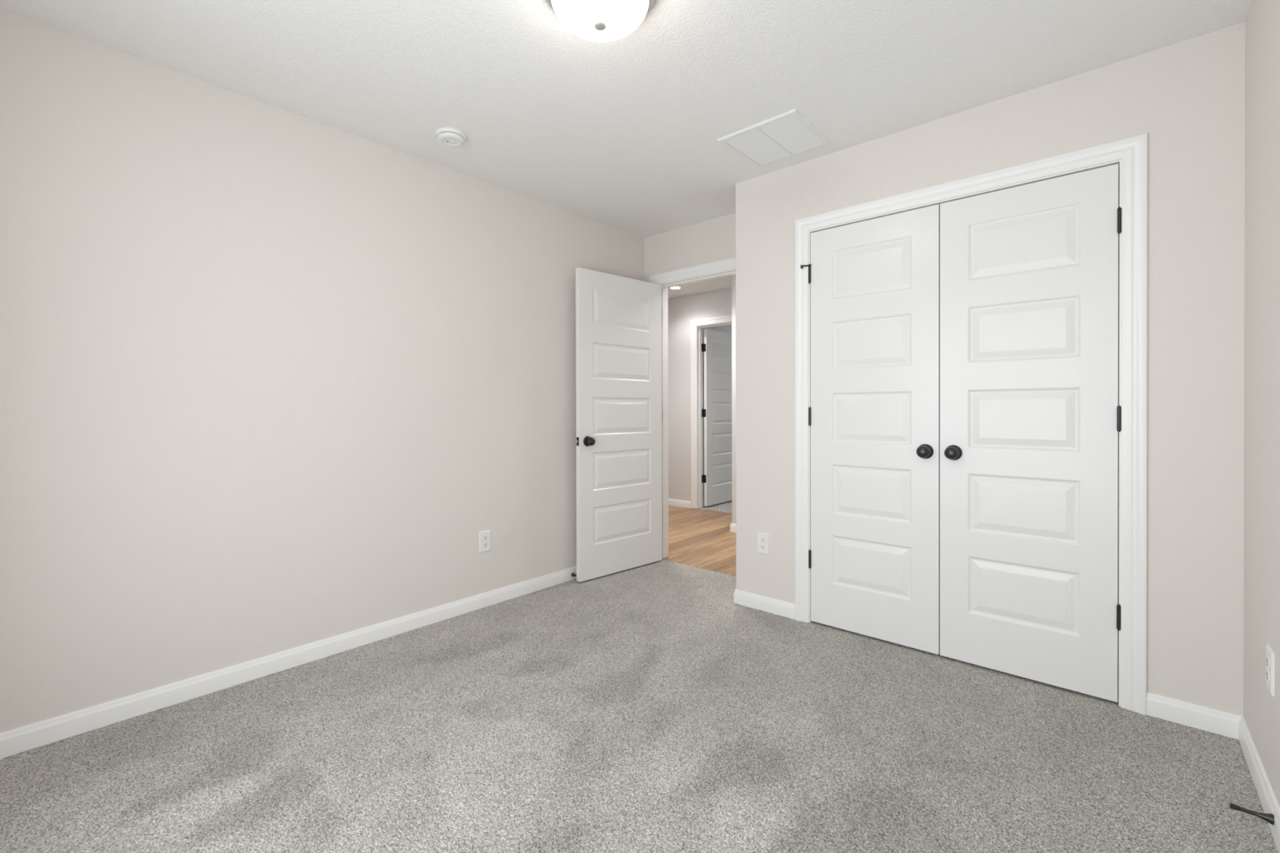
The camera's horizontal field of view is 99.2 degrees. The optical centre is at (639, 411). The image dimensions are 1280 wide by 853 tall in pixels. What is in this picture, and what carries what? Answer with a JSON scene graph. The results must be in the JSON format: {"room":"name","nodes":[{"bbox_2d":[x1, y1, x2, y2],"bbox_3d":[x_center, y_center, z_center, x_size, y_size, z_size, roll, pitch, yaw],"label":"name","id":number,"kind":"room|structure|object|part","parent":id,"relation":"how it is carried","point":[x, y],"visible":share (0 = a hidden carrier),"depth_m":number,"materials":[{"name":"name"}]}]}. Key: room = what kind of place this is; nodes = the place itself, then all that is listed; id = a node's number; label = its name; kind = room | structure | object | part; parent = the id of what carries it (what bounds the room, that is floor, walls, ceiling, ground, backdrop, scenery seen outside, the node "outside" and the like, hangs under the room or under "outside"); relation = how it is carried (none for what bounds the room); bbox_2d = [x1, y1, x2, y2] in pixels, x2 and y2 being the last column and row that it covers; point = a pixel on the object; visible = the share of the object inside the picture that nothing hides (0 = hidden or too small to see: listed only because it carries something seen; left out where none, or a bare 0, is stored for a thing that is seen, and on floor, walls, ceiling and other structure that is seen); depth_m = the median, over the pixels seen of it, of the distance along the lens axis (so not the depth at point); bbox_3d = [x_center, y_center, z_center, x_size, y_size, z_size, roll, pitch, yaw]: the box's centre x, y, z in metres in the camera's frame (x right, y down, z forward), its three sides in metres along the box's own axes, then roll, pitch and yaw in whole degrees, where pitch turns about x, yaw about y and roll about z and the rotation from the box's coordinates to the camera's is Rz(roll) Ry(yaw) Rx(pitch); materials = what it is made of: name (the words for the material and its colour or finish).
{"room":"empty bedroom","nodes":[
{"label":"empty bedroom","id":0,"kind":"room"},
{"bbox_2d":[0,8,644,733],"bbox_3d":[-1.212,-0.099,2.849,0.115,2.440,3.640,0,0,41],"label":"wall","id":1,"kind":"structure","parent":0,"point":[273,379],"depth_m":2.26,"materials":[{"name":"beige paint"}]},
{"bbox_2d":[0,566,576,759],"bbox_3d":[-1.124,1.080,2.855,0.012,0.080,3.525,0,0,41],"label":"baseboard","id":2,"kind":"structure","parent":1,"relation":"attached to","point":[23,739],"depth_m":2.25,"materials":[{"name":"white wood"}]},
{"bbox_2d":[479,529,490,552],"bbox_3d":[-0.887,0.744,3.126,0.008,0.119,0.075,0,0,41],"label":"wall outlet","id":3,"kind":"object","parent":1,"relation":"attached to","point":[484,536],"visible":1,"depth_m":3.12,"materials":[{"name":"white plastic"}]},
{"bbox_2d":[483,535,488,540],"bbox_3d":[-0.884,0.725,3.124,0.002,0.026,0.034,0,0,41],"label":"receptacle","id":4,"kind":"object","parent":3,"relation":"attached to","point":[485,537],"depth_m":3.12,"materials":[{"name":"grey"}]},
{"bbox_2d":[0,0,1252,297],"bbox_3d":[0.027,-1.373,3.049,6.630,0.100,5.594,0,0,41],"label":"ceiling","id":5,"kind":"structure","parent":0,"point":[623,134],"depth_m":2.09,"materials":[{"name":"white paint"}]},
{"bbox_2d":[435,127,466,146],"bbox_3d":[-0.899,-1.303,2.597,0.143,0.032,0.143,0,0,41],"label":"smoke detector","id":6,"kind":"object","parent":5,"relation":"attached to","point":[448,136],"visible":1,"depth_m":2.56,"materials":[{"name":"white plastic"}]},
{"bbox_2d":[546,0,655,41],"bbox_3d":[-0.123,-1.252,1.688,0.352,0.128,0.352,0,0,41],"label":"ceiling lamp","id":7,"kind":"object","parent":5,"relation":"attached to","point":[597,20],"visible":1,"depth_m":1.67,"materials":[{"name":"white glass"}]},
{"bbox_2d":[669,286,681,288],"bbox_3d":[0.384,-1.335,5.870,0.132,0.004,0.132,0,0,41],"label":"recessed light","id":8,"kind":"object","parent":5,"relation":"in","point":[671,287],"visible":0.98,"depth_m":5.86,"materials":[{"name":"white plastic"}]},
{"bbox_2d":[716,108,833,168],"bbox_3d":[0.663,-1.317,2.665,0.410,0.011,0.417,0,0,41],"label":"ceiling vent","id":9,"kind":"object","parent":5,"relation":"in","point":[788,135],"visible":1,"depth_m":2.64,"materials":[{"name":"white"}]},
{"bbox_2d":[0,500,1278,852],"bbox_3d":[1.128,1.138,4.300,6.400,0.061,8.672,0,0,41],"label":"floor","id":10,"kind":"structure","parent":0,"point":[644,708],"depth_m":1.79,"materials":[{"name":"grey carpet"}]},
{"bbox_2d":[644,213,735,282],"bbox_3d":[0.426,-0.108,3.907,1.169,2.440,0.115,0,0,41],"label":"wall","id":11,"kind":"structure","parent":0,"point":[713,240],"depth_m":3.88,"materials":[{"name":"beige paint"}]},
{"bbox_2d":[648,257,735,559],"bbox_3d":[0.466,0.042,3.872,0.920,2.140,0.149,0,0,41],"label":"door frame","id":12,"kind":"structure","parent":11,"relation":"attached to","point":[723,268],"depth_m":4.11,"materials":[{"name":"white wood"}]},
{"bbox_2d":[575,266,662,582],"bbox_3d":[-0.117,0.084,3.807,0.810,2.040,0.158,0,0,-43],"label":"door","id":13,"kind":"structure","parent":12,"relation":"attached to","point":[619,346],"depth_m":3.75,"materials":[{"name":"white wood"}]},
{"bbox_3d":[-0.318,0.193,3.545,0.057,0.057,0.049,0,0,-43],"label":"knob","id":14,"kind":"part","parent":13,"relation":"part of","materials":[{"name":"black metal"}]},
{"bbox_3d":[0.422,0.042,3.823,0.920,2.140,0.017,0,0,41],"label":"casing","id":15,"kind":"part","parent":12,"relation":"part of","materials":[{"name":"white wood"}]},
{"bbox_2d":[667,287,731,501],"bbox_3d":[0.463,-0.120,6.404,2.615,2.440,0.115,0,0,41],"label":"wall","id":16,"kind":"structure","parent":0,"point":[682,310],"depth_m":6.31,"materials":[{"name":"beige paint"}]},
{"bbox_2d":[668,498,690,508],"bbox_3d":[0.016,1.065,6.723,1.526,0.080,0.012,0,0,41],"label":"baseboard","id":17,"kind":"structure","parent":16,"relation":"attached to","point":[683,504],"depth_m":6.32,"materials":[{"name":"white wood"}]},
{"bbox_2d":[690,315,731,508],"bbox_3d":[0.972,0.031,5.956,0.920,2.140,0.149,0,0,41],"label":"door frame","id":18,"kind":"structure","parent":16,"relation":"attached to","point":[697,326],"depth_m":6.19,"materials":[{"name":"white wood"}]},
{"bbox_2d":[701,328,732,506],"bbox_3d":[0.986,0.065,6.516,0.158,2.034,0.797,0,0,41],"label":"door","id":19,"kind":"structure","parent":16,"relation":"in","point":[717,412],"depth_m":6.41,"materials":[{"name":"white wood"}]},
{"bbox_3d":[0.744,0.015,6.247,0.034,0.089,0.003,0,0,41],"label":"hinge plate","id":20,"kind":"part","parent":19,"relation":"part of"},
{"bbox_3d":[0.742,-0.735,6.244,0.034,0.089,0.003,0,0,41],"label":"hinge plate","id":21,"kind":"part","parent":19,"relation":"part of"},
{"bbox_2d":[731,274,736,523],"bbox_3d":[2.546,-0.114,4.015,3.900,2.440,0.710,0,0,41],"label":"wall","id":22,"kind":"structure","parent":0,"point":[733,277],"depth_m":5.02,"materials":[{"name":"beige paint"}]},
{"bbox_2d":[729,523,736,533],"bbox_3d":[2.540,1.071,4.020,3.912,0.080,0.722,0,0,41],"label":"baseboard","id":23,"kind":"structure","parent":22,"relation":"attached to","point":[733,526],"depth_m":5.02,"materials":[{"name":"white wood"}]},
{"bbox_2d":[735,22,1244,715],"bbox_3d":[1.587,-0.106,2.830,1.997,2.440,0.850,0,0,41],"label":"wall","id":24,"kind":"structure","parent":0,"point":[1188,96],"depth_m":1.99,"materials":[{"name":"beige paint"}]},
{"bbox_2d":[757,532,769,555],"bbox_3d":[0.691,0.739,3.054,0.075,0.119,0.008,0,0,41],"label":"wall outlet","id":25,"kind":"object","parent":24,"relation":"attached to","point":[763,539],"visible":1,"depth_m":3.05,"materials":[{"name":"white plastic"}]},
{"bbox_2d":[760,544,765,549],"bbox_3d":[0.689,0.758,3.052,0.034,0.026,0.002,0,0,41],"label":"receptacle","id":26,"kind":"object","parent":25,"relation":"attached to","point":[762,546],"depth_m":3.05,"materials":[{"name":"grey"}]},
{"bbox_2d":[760,537,765,542],"bbox_3d":[0.689,0.719,3.052,0.034,0.026,0.002,0,0,41],"label":"receptacle","id":27,"kind":"object","parent":25,"relation":"attached to","point":[762,540],"depth_m":3.05,"materials":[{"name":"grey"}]},
{"bbox_2d":[733,588,795,619],"bbox_3d":[0.826,1.074,3.205,0.390,0.080,0.418,0,0,41],"label":"baseboard","id":28,"kind":"structure","parent":24,"relation":"attached to","point":[763,603],"depth_m":3.04,"materials":[{"name":"white wood"}]},
{"bbox_2d":[800,204,939,654],"bbox_3d":[1.103,0.082,2.675,0.650,2.044,0.097,0,0,41],"label":"door","id":29,"kind":"structure","parent":24,"relation":"in","point":[874,409],"depth_m":2.65,"materials":[{"name":"white wood"}]},
{"bbox_3d":[1.290,0.182,2.479,0.057,0.057,0.049,0,0,41],"label":"knob","id":30,"kind":"part","parent":29,"relation":"part of","materials":[{"name":"brown metal"}]},
{"bbox_2d":[795,133,1147,715],"bbox_3d":[1.389,0.046,2.504,1.378,2.140,0.132,0,0,41],"label":"door frame","id":31,"kind":"structure","parent":24,"relation":"attached to","point":[1131,153],"depth_m":2.05,"materials":[{"name":"white wood"}]},
{"bbox_3d":[1.394,0.085,2.511,1.224,2.063,0.035,0,0,41],"label":"stop moulding","id":32,"kind":"part","parent":31,"relation":"part of","materials":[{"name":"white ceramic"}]},
{"bbox_2d":[939,164,1121,702],"bbox_3d":[1.581,0.083,2.253,0.616,2.044,0.097,0,0,41],"label":"door","id":33,"kind":"structure","parent":24,"relation":"in","point":[1030,411],"depth_m":2.24,"materials":[{"name":"white wood"}]},
{"bbox_3d":[1.376,0.183,2.403,0.057,0.057,0.049,0,0,41],"label":"knob","id":34,"kind":"part","parent":33,"relation":"part of","materials":[{"name":"brown metal"}]},
{"bbox_2d":[1243,0,1279,807],"bbox_3d":[1.291,-0.096,0.900,0.115,2.440,4.034,0,0,41],"label":"wall","id":35,"kind":"structure","parent":0,"point":[1261,584],"depth_m":1.60,"materials":[{"name":"beige paint"}]},
{"bbox_2d":[1146,692,1279,852],"bbox_3d":[0.933,1.085,0.767,0.242,0.080,3.119,0,0,41],"label":"baseboard","id":36,"kind":"structure","parent":35,"relation":"attached to","point":[1233,726],"depth_m":1.87,"materials":[{"name":"white wood"}]},
{"bbox_2d":[1229,803,1274,825],"bbox_3d":[1.635,1.071,1.456,0.078,0.026,0.026,0,0,41],"label":"door stop","id":37,"kind":"object","parent":35,"relation":"attached to","point":[1269,818],"visible":1,"depth_m":1.45,"materials":[{"name":"brown metal"}]},
{"bbox_3d":[1.641,1.071,1.450,0.060,0.026,0.026,0,0,41],"label":"stop post","id":38,"kind":"part","parent":37,"relation":"part of","materials":[{"name":"brown metal"}]},
{"bbox_2d":[1266,644,1274,696],"bbox_3d":[1.746,0.715,1.511,0.008,0.119,0.075,0,0,41],"label":"wall outlet","id":39,"kind":"object","parent":35,"relation":"attached to","point":[1269,652],"visible":1,"depth_m":1.50,"materials":[{"name":"white plastic"}]},
{"bbox_2d":[1266,670,1269,682],"bbox_3d":[1.744,0.735,1.513,0.002,0.026,0.034,0,0,41],"label":"receptacle","id":40,"kind":"object","parent":39,"relation":"attached to","point":[1267,671],"depth_m":1.51,"materials":[{"name":"grey plastic"}]},
{"bbox_2d":[1266,656,1269,667],"bbox_3d":[1.744,0.696,1.513,0.002,0.026,0.034,0,0,41],"label":"receptacle","id":41,"kind":"object","parent":39,"relation":"attached to","point":[1267,657],"depth_m":1.51,"materials":[{"name":"grey plastic"}]}
]}

